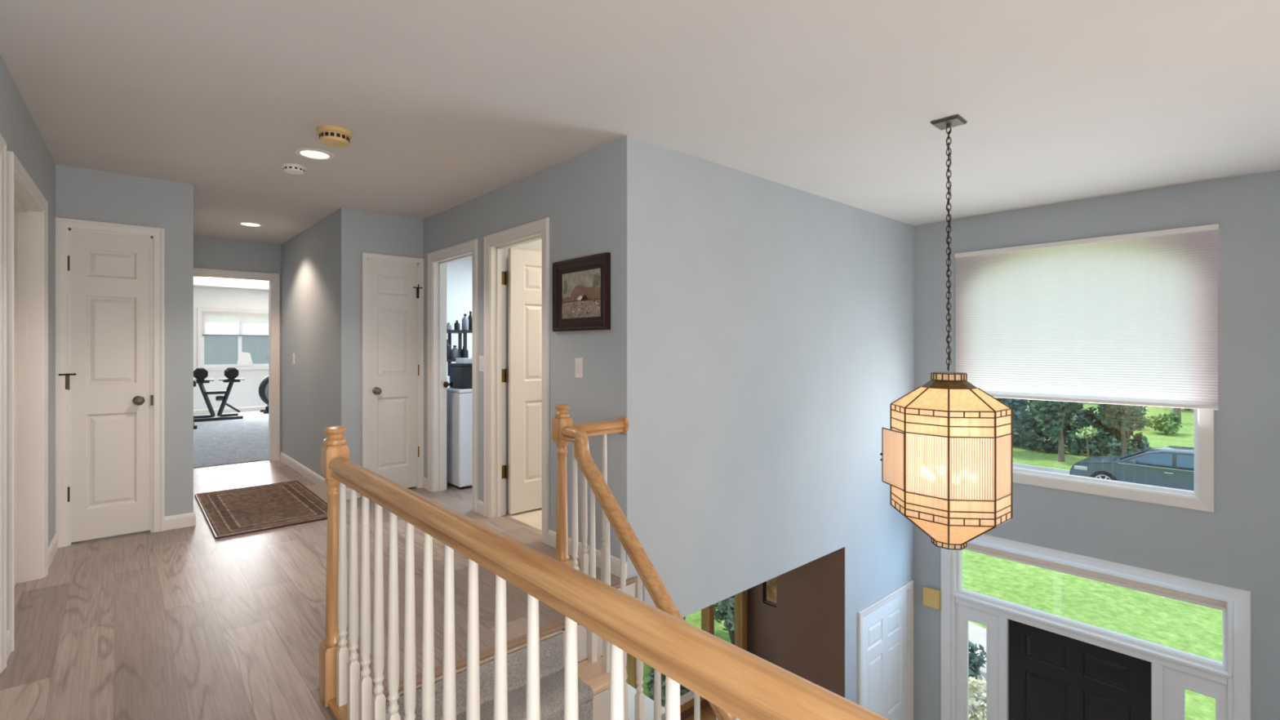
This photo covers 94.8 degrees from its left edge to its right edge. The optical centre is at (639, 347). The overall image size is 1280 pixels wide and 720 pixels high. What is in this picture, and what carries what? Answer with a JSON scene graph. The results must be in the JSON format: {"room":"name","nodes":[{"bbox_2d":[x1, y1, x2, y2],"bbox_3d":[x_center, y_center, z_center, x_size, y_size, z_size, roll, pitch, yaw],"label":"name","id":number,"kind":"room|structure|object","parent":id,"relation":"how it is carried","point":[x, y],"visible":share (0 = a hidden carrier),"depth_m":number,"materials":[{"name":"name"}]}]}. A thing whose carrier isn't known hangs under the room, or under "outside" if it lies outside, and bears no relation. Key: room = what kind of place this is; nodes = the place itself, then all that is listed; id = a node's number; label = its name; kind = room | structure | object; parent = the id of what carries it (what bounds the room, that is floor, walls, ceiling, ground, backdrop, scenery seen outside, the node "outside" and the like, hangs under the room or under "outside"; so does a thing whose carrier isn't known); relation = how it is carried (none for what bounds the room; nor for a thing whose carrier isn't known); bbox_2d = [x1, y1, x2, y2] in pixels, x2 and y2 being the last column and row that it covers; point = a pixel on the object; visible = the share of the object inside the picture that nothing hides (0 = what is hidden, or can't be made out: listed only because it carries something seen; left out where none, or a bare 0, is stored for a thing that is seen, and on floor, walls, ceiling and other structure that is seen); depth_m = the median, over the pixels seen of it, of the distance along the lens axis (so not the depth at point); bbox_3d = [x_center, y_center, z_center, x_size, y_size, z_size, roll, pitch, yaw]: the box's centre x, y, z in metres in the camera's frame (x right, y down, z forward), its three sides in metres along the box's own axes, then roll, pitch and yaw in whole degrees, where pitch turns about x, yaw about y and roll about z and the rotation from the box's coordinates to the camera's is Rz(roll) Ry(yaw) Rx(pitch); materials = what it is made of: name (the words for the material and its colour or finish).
{"room":"upstairs landing","nodes":[
{"label":"upstairs landing","id":0,"kind":"room"},
{"bbox_2d":[0,54,55,546],"bbox_3d":[-1.665,0.223,1.193,0.120,2.785,6.850,0,0,-40],"label":"wall","id":1,"kind":"structure","parent":0,"point":[22,136],"depth_m":3.24,"materials":[{"name":"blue paint"}]},
{"bbox_2d":[0,133,6,673],"bbox_3d":[-2.302,0.224,1.967,0.145,2.092,0.879,0,0,-40],"label":"door","id":2,"kind":"structure","parent":1,"relation":"in","point":[2,142],"depth_m":2.31,"materials":[{"name":"white paint"}]},
{"bbox_2d":[6,629,11,661],"bbox_3d":[-2.587,1.222,2.401,0.013,0.095,0.151,0,0,-40],"label":"baseboard","id":3,"kind":"structure","parent":1,"relation":"attached to","point":[8,633],"depth_m":2.43,"materials":[{"name":"white paint"}]},
{"bbox_2d":[6,151,48,651],"bbox_3d":[-3.032,0.224,2.842,0.145,2.092,1.099,0,0,-40],"label":"door","id":4,"kind":"structure","parent":1,"relation":"in","point":[27,208],"depth_m":3.19,"materials":[{"name":"white paint"}]},
{"bbox_2d":[48,533,57,568],"bbox_3d":[-3.526,1.222,3.526,0.013,0.095,0.583,0,0,-40],"label":"baseboard","id":5,"kind":"structure","parent":1,"relation":"attached to","point":[53,547],"depth_m":3.55,"materials":[{"name":"white paint"}]},
{"bbox_2d":[55,164,193,516],"bbox_3d":[-3.542,0.050,3.983,0.820,2.440,0.120,0,0,-42],"label":"wall","id":6,"kind":"structure","parent":0,"point":[81,193],"depth_m":4.13,"materials":[{"name":"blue paint"}]},
{"bbox_2d":[55,217,164,547],"bbox_3d":[-3.533,0.219,3.940,0.543,2.102,0.177,0,0,-42],"label":"door","id":7,"kind":"structure","parent":6,"relation":"in","point":[110,277],"depth_m":3.92,"materials":[{"name":"white paint"}]},
{"bbox_2d":[164,511,195,530],"bbox_3d":[-3.247,1.222,4.157,0.174,0.095,0.013,0,0,-42],"label":"baseboard","id":8,"kind":"structure","parent":6,"relation":"attached to","point":[184,520],"depth_m":4.15,"materials":[{"name":"white paint"}]},
{"bbox_2d":[193,286,268,409],"bbox_3d":[-8.093,0.050,11.622,5.800,2.440,0.120,0,0,-42],"label":"wall","id":9,"kind":"structure","parent":0,"point":[243,393],"depth_m":11.57,"materials":[{"name":"white paint"}]},
{"bbox_2d":[193,405,266,414],"bbox_3d":[-8.086,1.222,11.539,5.700,0.095,0.013,0,0,-42],"label":"baseboard","id":10,"kind":"structure","parent":9,"relation":"attached to","point":[260,407],"depth_m":11.58,"materials":[{"name":"white paint"}]},
{"bbox_2d":[197,307,268,370],"bbox_3d":[-7.684,-0.170,11.944,2.084,1.204,0.095,0,0,-42],"label":"window","id":11,"kind":"structure","parent":9,"relation":"in","point":[214,352],"depth_m":11.60,"materials":[{"name":"white paint"}]},
{"bbox_2d":[202,311,268,336],"bbox_3d":[-7.660,-0.468,11.918,1.940,0.465,0.015,0,0,-42],"label":"shade","id":12,"kind":"object","parent":11,"relation":"attached to","point":[214,323],"visible":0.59,"depth_m":11.62,"materials":[{"name":"fabric"}]},
{"bbox_2d":[236,351,253,365],"bbox_3d":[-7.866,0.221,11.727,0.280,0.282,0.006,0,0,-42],"label":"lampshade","id":13,"kind":"object","parent":11,"relation":"on","point":[244,358],"visible":1,"depth_m":11.72,"materials":[{"name":"white fabric"}]},
{"bbox_2d":[193,235,280,452],"bbox_3d":[-4.484,0.050,6.399,1.230,2.440,0.120,0,0,-42],"label":"wall","id":14,"kind":"structure","parent":0,"point":[208,252],"depth_m":6.43,"materials":[{"name":"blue paint"}]},
{"bbox_2d":[193,267,279,461],"bbox_3d":[-4.481,0.215,6.389,0.971,2.109,0.140,0,0,-42],"label":"door frame","id":15,"kind":"structure","parent":14,"relation":"in","point":[273,279],"depth_m":6.63,"materials":[{"name":"white paint"}]},
{"bbox_2d":[280,210,337,478],"bbox_3d":[-3.278,0.050,5.881,0.120,2.440,2.260,0,0,-42],"label":"wall","id":16,"kind":"structure","parent":0,"point":[308,260],"depth_m":5.75,"materials":[{"name":"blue paint"}]},
{"bbox_2d":[280,451,328,491],"bbox_3d":[-3.280,1.222,5.783,0.013,0.095,2.383,0,0,-42],"label":"baseboard","id":17,"kind":"structure","parent":16,"relation":"attached to","point":[317,479],"depth_m":5.80,"materials":[{"name":"white paint"}]},
{"bbox_2d":[0,410,644,719],"bbox_3d":[-3.043,1.438,5.963,5.800,0.353,15.450,0,0,-42],"label":"floor","id":18,"kind":"structure","parent":0,"point":[188,623],"depth_m":2.84,"materials":[{"name":"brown wood"}]},
{"bbox_2d":[193,379,196,429],"bbox_3d":[-7.211,0.846,9.267,0.340,0.832,0.530,0,0,-42],"label":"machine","id":19,"kind":"object","parent":18,"relation":"on","point":[194,381],"visible":0.09,"depth_m":9.24,"materials":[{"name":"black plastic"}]},
{"bbox_2d":[193,380,243,422],"bbox_3d":[-7.544,0.921,10.491,0.733,0.682,0.600,0,0,-42],"label":"stand","id":20,"kind":"object","parent":18,"relation":"on","point":[220,416],"visible":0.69,"depth_m":10.47,"materials":[{"name":"black metal"}]},
{"bbox_2d":[196,381,209,383],"bbox_3d":[-7.717,0.598,10.336,0.240,0.035,0.240,0,0,-42],"label":"tray","id":21,"kind":"object","parent":20,"relation":"on","point":[197,382],"depth_m":10.26,"materials":[{"name":"black plastic"}]},
{"bbox_2d":[193,368,213,381],"bbox_3d":[-7.717,0.467,10.336,0.370,0.225,0.358,0,0,-42],"label":"dumbbell","id":22,"kind":"object","parent":20,"relation":"on","point":[200,374],"visible":0.98,"depth_m":10.22,"materials":[{"name":"black metal"}]},
{"bbox_2d":[217,367,244,380],"bbox_3d":[-7.381,0.467,10.636,0.370,0.225,0.358,0,0,-42],"label":"dumbbell","id":23,"kind":"object","parent":20,"relation":"on","point":[231,373],"visible":1,"depth_m":10.52,"materials":[{"name":"grey plastic"}]},
{"bbox_2d":[222,380,240,382],"bbox_3d":[-7.381,0.598,10.636,0.240,0.035,0.240,0,0,-42],"label":"tray","id":24,"kind":"object","parent":20,"relation":"on","point":[225,381],"depth_m":10.55,"materials":[{"name":"black plastic"}]},
{"bbox_2d":[195,480,327,538],"bbox_3d":[-3.036,1.262,4.750,0.798,0.012,1.536,0,0,-42],"label":"entry rug","id":25,"kind":"object","parent":18,"relation":"on","point":[243,510],"visible":0.87,"depth_m":4.65,"materials":[{"name":"brown fabric"}]},
{"bbox_2d":[258,375,268,413],"bbox_3d":[-7.036,0.714,11.748,0.975,1.097,0.400,0,0,-42],"label":"exercise bike","id":26,"kind":"object","parent":18,"relation":"on","point":[264,385],"visible":0.18,"depth_m":11.46,"materials":[{"name":"black plastic"}]},
{"bbox_2d":[446,376,472,488],"bbox_3d":[-1.586,0.775,5.742,0.690,0.990,0.690,0,0,-42],"label":"washing machine","id":27,"kind":"object","parent":18,"relation":"on","point":[459,401],"visible":0.15,"depth_m":5.32,"materials":[{"name":"white metal"}]},
{"bbox_2d":[448,363,472,389],"bbox_3d":[-1.631,0.260,5.534,0.225,0.229,0.280,0,0,-42],"label":"box","id":28,"kind":"object","parent":27,"relation":"on","point":[461,374],"visible":0.65,"depth_m":5.41,"materials":[{"name":"plastic"}]},
{"bbox_2d":[455,358,472,364],"bbox_3d":[-1.641,0.120,5.519,0.100,0.050,0.180,0,0,-42],"label":"tissue box","id":29,"kind":"object","parent":28,"relation":"on","point":[464,361],"visible":0.79,"depth_m":5.46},
{"bbox_2d":[446,329,472,376],"bbox_3d":[-2.033,0.540,6.160,0.530,1.460,0.410,0,0,-42],"label":"storage rack","id":30,"kind":"object","parent":18,"relation":"on","point":[449,332],"visible":0.16,"depth_m":6.14,"materials":[{"name":"black metal"}]},
{"bbox_2d":[446,339,450,359],"bbox_3d":[-1.980,0.013,6.034,0.080,0.201,0.080,0,0,-42],"label":"bottle","id":31,"kind":"object","parent":30,"relation":"on","point":[448,346],"visible":0.59,"depth_m":6.01,"materials":[{"name":"black plastic"}]},
{"bbox_2d":[446,323,451,329],"bbox_3d":[-1.965,-0.222,6.047,0.060,0.070,0.060,0,0,-42],"label":"bottle","id":32,"kind":"object","parent":30,"relation":"on","point":[448,326],"visible":0.91,"depth_m":6.02,"materials":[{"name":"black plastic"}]},
{"bbox_2d":[446,358,455,361],"bbox_3d":[-2.033,0.128,6.160,0.530,0.025,0.410,0,0,-42],"label":"shelf","id":33,"kind":"object","parent":30,"relation":"attached to","point":[447,360],"depth_m":5.99,"materials":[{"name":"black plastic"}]},
{"bbox_2d":[451,345,458,359],"bbox_3d":[-1.923,0.043,6.112,0.072,0.141,0.072,0,0,-42],"label":"bottle","id":34,"kind":"object","parent":30,"relation":"on","point":[455,352],"visible":0.94,"depth_m":6.08,"materials":[{"name":"black plastic"}]},
{"bbox_2d":[453,320,459,329],"bbox_3d":[-1.898,-0.237,6.107,0.056,0.100,0.056,0,0,-42],"label":"bottle","id":35,"kind":"object","parent":30,"relation":"on","point":[456,326],"visible":0.91,"depth_m":6.09,"materials":[{"name":"black plastic"}]},
{"bbox_2d":[446,329,472,333],"bbox_3d":[-2.033,-0.172,6.160,0.530,0.025,0.410,0,0,-42],"label":"shelf","id":36,"kind":"object","parent":30,"relation":"attached to","point":[447,331],"depth_m":6.07,"materials":[{"name":"black plastic"}]},
{"bbox_2d":[460,348,468,358],"bbox_3d":[-1.838,0.048,6.160,0.080,0.131,0.080,0,0,-42],"label":"bottle","id":37,"kind":"object","parent":30,"relation":"on","point":[461,350],"visible":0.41,"depth_m":6.13,"materials":[{"name":"black plastic"}]},
{"bbox_2d":[462,314,468,329],"bbox_3d":[-1.831,-0.272,6.167,0.070,0.171,0.070,0,0,-42],"label":"bottle","id":38,"kind":"object","parent":30,"relation":"on","point":[464,320],"visible":0.88,"depth_m":6.14,"materials":[{"name":"black plastic"}]},
{"bbox_2d":[467,311,472,330],"bbox_3d":[-1.792,-0.287,6.228,0.060,0.201,0.060,0,0,-42],"label":"bottle","id":39,"kind":"object","parent":30,"relation":"on","point":[470,317],"visible":0.8,"depth_m":6.20,"materials":[{"name":"black plastic"}]},
{"bbox_2d":[319,425,889,719],"bbox_3d":[0.061,0.777,0.830,0.084,0.986,3.597,0,0,-42],"label":"railing","id":40,"kind":"object","parent":18,"relation":"on","point":[742,683],"visible":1,"depth_m":1.30,"materials":[{"name":"brown wood"}]},
{"bbox_2d":[337,207,423,497],"bbox_3d":[-2.273,0.050,5.183,0.690,2.440,0.120,0,0,-42],"label":"wall","id":41,"kind":"structure","parent":0,"point":[358,232],"depth_m":4.98,"materials":[{"name":"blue paint"}]},
{"bbox_2d":[346,488,359,499],"bbox_3d":[-2.438,1.222,4.947,0.156,0.095,0.013,0,0,-42],"label":"baseboard","id":42,"kind":"structure","parent":41,"relation":"attached to","point":[348,490],"depth_m":4.93,"materials":[{"name":"white paint"}]},
{"bbox_2d":[361,252,423,488],"bbox_3d":[-2.188,0.228,5.207,0.529,2.085,0.177,0,0,-42],"label":"door","id":43,"kind":"structure","parent":41,"relation":"in","point":[393,286],"depth_m":5.20,"materials":[{"name":"white paint"}]},
{"bbox_2d":[446,257,472,376],"bbox_3d":[-1.906,0.050,7.092,2.400,2.440,0.120,0,0,-42],"label":"wall","id":44,"kind":"structure","parent":0,"point":[459,273],"depth_m":6.84,"materials":[{"name":"white paint"}]},
{"bbox_2d":[505,239,542,511],"bbox_3d":[-0.250,0.050,5.326,2.280,2.440,0.080,0,0,-42],"label":"wall","id":45,"kind":"structure","parent":0,"point":[536,246],"depth_m":4.58,"materials":[{"name":"white paint"}]},
{"bbox_2d":[423,135,643,578],"bbox_3d":[-1.172,0.050,4.557,0.120,2.440,3.440,0,0,-42],"label":"wall","id":46,"kind":"structure","parent":0,"point":[592,200],"depth_m":3.48,"materials":[{"name":"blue paint"}]},
{"bbox_2d":[427,239,477,511],"bbox_3d":[-1.517,0.213,4.955,0.175,2.114,0.934,0,0,-42],"label":"door","id":47,"kind":"structure","parent":46,"relation":"in","point":[437,260],"depth_m":5.21,"materials":[{"name":"white paint"}]},
{"bbox_2d":[475,499,483,515],"bbox_3d":[-1.218,1.222,4.509,0.013,0.095,0.130,0,0,-42],"label":"baseboard","id":48,"kind":"structure","parent":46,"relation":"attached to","point":[479,504],"depth_m":4.51,"materials":[{"name":"white paint"}]},
{"bbox_2d":[479,355,483,371],"bbox_3d":[-1.215,0.120,4.508,0.010,0.120,0.072,0,0,-42],"label":"light switch","id":49,"kind":"object","parent":46,"relation":"attached to","point":[481,357],"visible":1,"depth_m":4.50,"materials":[{"name":"white plastic"}]},
{"bbox_2d":[483,217,549,544],"bbox_3d":[-0.576,0.213,4.409,0.852,2.114,0.874,0,0,-42],"label":"door","id":50,"kind":"structure","parent":46,"relation":"in","point":[528,270],"depth_m":4.45,"materials":[{"name":"white paint"}]},
{"bbox_2d":[575,357,582,377],"bbox_3d":[-0.371,0.120,3.562,0.010,0.120,0.072,0,0,-42],"label":"light switch","id":51,"kind":"object","parent":46,"relation":"attached to","point":[579,361],"visible":1,"depth_m":3.55,"materials":[{"name":"white plastic"}]},
{"bbox_2d":[552,252,610,331],"bbox_3d":[-0.364,-0.322,3.536,0.034,0.436,0.555,0,0,-42],"label":"framed picture","id":52,"kind":"object","parent":46,"relation":"attached to","point":[581,286],"visible":1,"depth_m":3.52,"materials":[{"name":"brown wood"}]},
{"bbox_2d":[561,267,600,319],"bbox_3d":[-0.357,-0.322,3.542,0.002,0.288,0.407,0,0,-42],"label":"painting","id":53,"kind":"object","parent":52,"relation":"attached to","point":[580,286],"depth_m":3.54},
{"bbox_2d":[547,529,626,579],"bbox_3d":[-0.334,1.222,3.518,0.013,0.095,0.775,0,0,-42],"label":"baseboard","id":54,"kind":"structure","parent":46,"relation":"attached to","point":[615,562],"depth_m":3.42,"materials":[{"name":"white paint"}]},
{"bbox_2d":[597,582,635,656],"bbox_3d":[0.626,1.454,1.371,1.520,0.321,3.711,0,0,-42],"label":"trim","id":55,"kind":"structure","parent":46,"relation":"attached to","point":[630,588],"depth_m":3.21,"materials":[{"name":"white paint"}]},
{"bbox_2d":[0,0,1279,290],"bbox_3d":[-2.366,-1.230,6.534,6.570,0.120,15.700,0,0,-42],"label":"ceiling","id":56,"kind":"structure","parent":0,"point":[445,104],"depth_m":2.67,"materials":[{"name":"paint"}]},
{"bbox_2d":[236,221,264,226],"bbox_3d":[-3.674,-1.166,5.554,0.220,0.006,0.220,0,0,-42],"label":"recessed light","id":57,"kind":"object","parent":56,"relation":"in","point":[242,223],"visible":1,"depth_m":5.54,"materials":[{"name":"white paint"}]},
{"bbox_2d":[281,163,306,174],"bbox_3d":[-2.233,-1.151,3.798,0.139,0.037,0.139,0,0,-42],"label":"smoke detector","id":58,"kind":"object","parent":56,"relation":"attached to","point":[295,169],"visible":1,"depth_m":3.76,"materials":[{"name":"white plastic"}]},
{"bbox_2d":[293,147,335,159],"bbox_3d":[-1.959,-1.166,3.546,0.220,0.006,0.220,0,0,-42],"label":"recessed light","id":59,"kind":"object","parent":56,"relation":"in","point":[308,153],"visible":1,"depth_m":3.54,"materials":[{"name":"white paint"}]},
{"bbox_2d":[316,125,351,146],"bbox_3d":[-1.649,-1.137,3.179,0.171,0.067,0.171,0,0,-42],"label":"smoke detector","id":60,"kind":"object","parent":56,"relation":"attached to","point":[331,135],"visible":1,"depth_m":3.13,"materials":[{"name":"plastic"}]},
{"bbox_2d":[880,114,1012,550],"bbox_3d":[1.582,-0.077,3.050,0.537,2.187,0.568,0,0,-42],"label":"pendant lantern","id":61,"kind":"object","parent":56,"relation":"hanging from","point":[946,454],"visible":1,"depth_m":2.86,"materials":[{"name":"beige glass"}]},
{"bbox_2d":[684,704,715,719],"bbox_3d":[0.226,4.070,4.980,4.770,0.100,1.970,0,0,-42],"label":"floor","id":62,"kind":"structure","parent":0,"point":[707,713],"depth_m":6.45,"materials":[{"name":"brown wood"}]},
{"bbox_3d":[-0.240,3.650,5.255,0.800,0.740,0.560,0,0,-42],"label":"side table","id":63,"kind":"object","parent":62,"relation":"on","visible":0},
{"bbox_2d":[627,684,665,719],"bbox_3d":[-0.240,3.396,5.255,0.848,0.248,0.608,0,0,-42],"label":"tablecloth","id":64,"kind":"object","parent":63,"relation":"on","point":[649,703],"visible":0.23,"depth_m":5.36,"materials":[{"name":"fabric"}]},
{"bbox_2d":[680,589,747,719],"bbox_3d":[-0.408,2.828,5.654,4.520,2.385,0.120,0,0,-42],"label":"wall","id":65,"kind":"structure","parent":0,"point":[689,712],"depth_m":6.54,"materials":[{"name":"brown paint"}]},
{"bbox_2d":[626,589,746,712],"bbox_3d":[0.141,2.808,6.104,2.940,2.185,0.120,0,0,-42],"label":"window","id":66,"kind":"structure","parent":65,"relation":"in","point":[686,700],"depth_m":6.64,"materials":[{"name":"brown wood"}]},
{"bbox_2d":[643,140,914,719],"bbox_3d":[0.866,1.575,4.151,4.620,5.490,0.122,0,0,-42],"label":"wall","id":67,"kind":"structure","parent":0,"point":[779,318],"depth_m":4.06,"materials":[{"name":"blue paint"}]},
{"bbox_2d":[372,577,635,696],"bbox_3d":[-0.526,1.276,2.677,1.500,0.017,0.215,0,0,-42],"label":"trim","id":68,"kind":"structure","parent":67,"relation":"attached to","point":[460,663],"depth_m":2.49,"materials":[{"name":"wood"}]},
{"bbox_2d":[857,579,913,719],"bbox_3d":[2.174,3.264,5.298,1.024,2.112,0.130,0,0,-42],"label":"door","id":69,"kind":"structure","parent":67,"relation":"in","point":[885,626],"depth_m":5.30,"materials":[{"name":"white paint"}]},
{"bbox_2d":[776,546,844,697],"bbox_3d":[1.489,2.818,5.070,0.126,2.404,0.658,0,0,-42],"label":"wall","id":70,"kind":"structure","parent":0,"point":[811,596],"depth_m":4.99,"materials":[{"name":"brown paint"}]},
{"bbox_2d":[968,640,986,681],"bbox_3d":[4.386,4.239,7.963,0.761,0.533,0.569,0,0,-42],"label":"shrub","id":71,"kind":"object","parent":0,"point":[975,661],"visible":0.25,"depth_m":7.85,"materials":[{"name":"green plant"}]},
{"bbox_2d":[747,170,1279,719],"bbox_3d":[3.251,1.575,5.046,0.170,5.490,6.000,0,0,-42],"label":"wall","id":72,"kind":"structure","parent":0,"point":[1237,545],"depth_m":4.19,"materials":[{"name":"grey paint"}]},
{"bbox_2d":[762,577,776,607],"bbox_3d":[1.661,2.690,6.676,0.030,0.600,0.650,0,0,-42],"label":"picture","id":73,"kind":"object","parent":72,"relation":"attached to","point":[769,587],"visible":0.13,"depth_m":6.85,"materials":[{"name":"brown wood"}]},
{"bbox_2d":[766,577,776,603],"bbox_3d":[1.669,2.690,6.683,0.009,0.520,0.570,0,0,-42],"label":"painting","id":74,"kind":"object","parent":73,"relation":"attached to","point":[771,584],"depth_m":6.83},
{"bbox_2d":[922,586,940,609],"bbox_3d":[2.725,2.332,5.498,0.052,0.170,0.150,0,0,-42],"label":"door chime","id":75,"kind":"object","parent":72,"relation":"attached to","point":[931,597],"visible":1,"depth_m":5.48,"materials":[{"name":"gold metal"}]},
{"bbox_2d":[954,223,1219,409],"bbox_3d":[3.426,-0.213,4.691,0.079,1.277,1.701,0,0,-42],"label":"cellular shade","id":76,"kind":"object","parent":72,"relation":"attached to","point":[1130,318],"visible":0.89,"depth_m":4.54,"materials":[{"name":"fabric"}]},
{"bbox_2d":[940,533,1251,719],"bbox_3d":[3.503,2.982,4.754,0.162,2.677,1.994,0,0,-42],"label":"door frame","id":77,"kind":"structure","parent":72,"relation":"in","point":[1049,669],"depth_m":4.71,"materials":[{"name":"white paint"}]},
{"bbox_2d":[955,603,999,719],"bbox_3d":[3.030,3.326,5.279,0.048,1.988,0.358,0,0,-42],"label":"window","id":78,"kind":"structure","parent":77,"relation":"attached to","point":[963,613],"depth_m":5.30,"materials":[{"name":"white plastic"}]},
{"bbox_2d":[956,549,1227,671],"bbox_3d":[3.518,1.998,4.768,0.060,0.495,1.770,0,0,-42],"label":"window","id":79,"kind":"structure","parent":77,"relation":"attached to","point":[1223,665],"depth_m":4.60,"materials":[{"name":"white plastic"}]},
{"bbox_2d":[963,542,1227,611],"bbox_3d":[3.481,1.787,4.735,0.051,0.072,1.768,0,0,-42],"label":"roller blind","id":80,"kind":"object","parent":79,"relation":"attached to","point":[1126,583],"visible":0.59,"depth_m":4.56,"materials":[{"name":"fabric"}]},
{"bbox_2d":[1163,666,1227,719],"bbox_3d":[3.977,3.326,4.218,0.048,1.988,0.338,0,0,-42],"label":"window","id":81,"kind":"structure","parent":77,"relation":"attached to","point":[1175,682],"depth_m":4.25,"materials":[{"name":"white plastic"}]},
{"bbox_2d":[1012,408,1214,512],"bbox_3d":[3.487,0.158,4.751,0.130,1.975,1.655,0,0,-42],"label":"window","id":82,"kind":"structure","parent":72,"relation":"in","point":[1204,419],"depth_m":4.31,"materials":[{"name":"white paint"}]},
{"bbox_3d":[1.934,4.370,2.617,5.370,0.100,3.830,0,0,-42],"label":"floor","id":83,"kind":"structure","parent":0,"visible":0},
{"bbox_2d":[386,623,629,719],"bbox_3d":[0.423,2.810,1.313,1.090,3.020,3.144,0,0,-42],"label":"staircase","id":84,"kind":"structure","parent":83,"relation":"on","point":[593,683],"depth_m":2.52,"materials":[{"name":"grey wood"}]},
{"bbox_2d":[385,629,562,700],"bbox_3d":[-0.681,1.295,2.411,0.865,0.018,0.019,0,0,-42],"label":"trim","id":85,"kind":"structure","parent":84,"relation":"attached to","point":[520,646],"depth_m":2.45,"materials":[{"name":"wood"}]},
{"bbox_2d":[551,404,734,719],"bbox_3d":[0.750,2.098,1.983,0.464,3.628,3.114,0,0,-42],"label":"stair railing","id":86,"kind":"object","parent":84,"relation":"on","point":[564,431],"visible":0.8,"depth_m":2.76,"materials":[{"name":"brown wood"}]},
{"label":"outside","id":87,"kind":"structure","parent":0,"visible":0},
{"bbox_2d":[600,399,1222,719],"bbox_3d":[14.260,4.330,32.831,95.000,0.920,90.000,0,0,-42],"label":"lawn","id":88,"kind":"structure","parent":87,"point":[1188,627],"depth_m":10.64,"materials":[{"name":"green plant"}]},
{"bbox_2d":[645,666,690,706],"bbox_3d":[0.462,4.060,7.110,1.054,0.899,0.649,0,0,-42],"label":"bush","id":89,"kind":"object","parent":88,"relation":"on","point":[683,690],"visible":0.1,"depth_m":6.90,"materials":[{"name":"green plant"}]},
{"bbox_2d":[714,595,734,644],"bbox_3d":[1.433,3.419,8.457,1.014,2.181,0.776,0,0,-37],"label":"bush","id":90,"kind":"object","parent":88,"relation":"on","point":[726,610],"visible":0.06,"depth_m":8.25,"materials":[{"name":"green plant"}]},
{"bbox_2d":[968,675,986,719],"bbox_3d":[3.912,4.193,6.922,0.528,0.628,0.946,0,0,38],"label":"flowering shrub","id":91,"kind":"object","parent":88,"relation":"on","point":[976,711],"visible":0.5,"depth_m":6.83,"materials":[{"name":"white plant"}]},
{"bbox_2d":[968,621,986,710],"bbox_3d":[2.810,4.485,11.031,3.583,0.050,11.693,0,0,-24],"label":"walkway","id":92,"kind":"structure","parent":88,"relation":"on","point":[976,633],"depth_m":9.05,"materials":[{"name":"concrete"}]},
{"bbox_2d":[995,397,1032,431],"bbox_3d":[16.258,2.159,26.872,3.032,5.342,2.718,0,0,-42],"label":"tree","id":93,"kind":"object","parent":88,"relation":"on","point":[1018,406],"visible":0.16,"depth_m":26.31,"materials":[{"name":"green plant"}]},
{"bbox_2d":[1028,399,1081,462],"bbox_3d":[17.695,2.180,24.829,2.482,5.291,2.058,0,0,-42],"label":"tree","id":94,"kind":"object","parent":88,"relation":"on","point":[1057,413],"visible":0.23,"depth_m":24.57,"materials":[{"name":"green plant"}]},
{"bbox_2d":[1012,402,1153,456],"bbox_3d":[18.439,3.624,28.120,2.740,2.890,9.305,0,0,-42],"label":"hedge","id":95,"kind":"object","parent":88,"relation":"on","point":[1103,442],"visible":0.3,"depth_m":26.32,"materials":[{"name":"green plant"}]},
{"bbox_2d":[1075,425,1097,457],"bbox_3d":[17.681,3.933,23.237,1.042,1.777,0.731,0,0,-42],"label":"tree","id":96,"kind":"object","parent":88,"relation":"on","point":[1086,433],"visible":1,"depth_m":23.12,"materials":[{"name":"green plant"}]},
{"bbox_2d":[1096,403,1147,455],"bbox_3d":[19.745,2.377,23.799,2.299,4.894,1.889,0,0,-18],"label":"tree","id":97,"kind":"object","parent":88,"relation":"on","point":[1127,415],"visible":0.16,"depth_m":23.75,"materials":[{"name":"green plant"}]},
{"bbox_2d":[1144,412,1182,434],"bbox_3d":[28.148,4.059,31.666,1.963,1.209,1.642,0,0,-42],"label":"bush","id":98,"kind":"object","parent":88,"relation":"on","point":[1167,423],"visible":1,"depth_m":31.51,"materials":[{"name":"green plant"}]},
{"bbox_2d":[1173,407,1181,423],"bbox_3d":[32.062,1.179,35.195,3.605,6.694,2.179,0,0,-42],"label":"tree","id":99,"kind":"object","parent":88,"relation":"on","point":[1176,411],"visible":0.02,"depth_m":35.16,"materials":[{"name":"green plant"}]},
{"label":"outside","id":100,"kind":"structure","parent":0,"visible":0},
{"bbox_2d":[1012,463,1070,474],"bbox_3d":[8.030,4.790,27.271,7.300,0.001,90.000,0,0,-42],"label":"street","id":101,"kind":"structure","parent":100,"point":[1016,465],"depth_m":23.31,"materials":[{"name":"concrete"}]},
{"bbox_2d":[1069,445,1194,490],"bbox_3d":[16.916,3.995,18.997,1.900,1.590,4.680,0,0,-42],"label":"car","id":102,"kind":"object","parent":101,"relation":"on","point":[1166,466],"visible":0.34,"depth_m":18.73,"materials":[{"name":"blue paint"}]},
{"bbox_2d":[1129,459,1137,464],"bbox_3d":[15.826,3.660,18.882,0.120,0.140,0.160,0,0,-42],"label":"mirror","id":103,"kind":"object","parent":102,"relation":"attached to","point":[1131,461],"depth_m":18.85,"materials":[{"name":"blue paint"}]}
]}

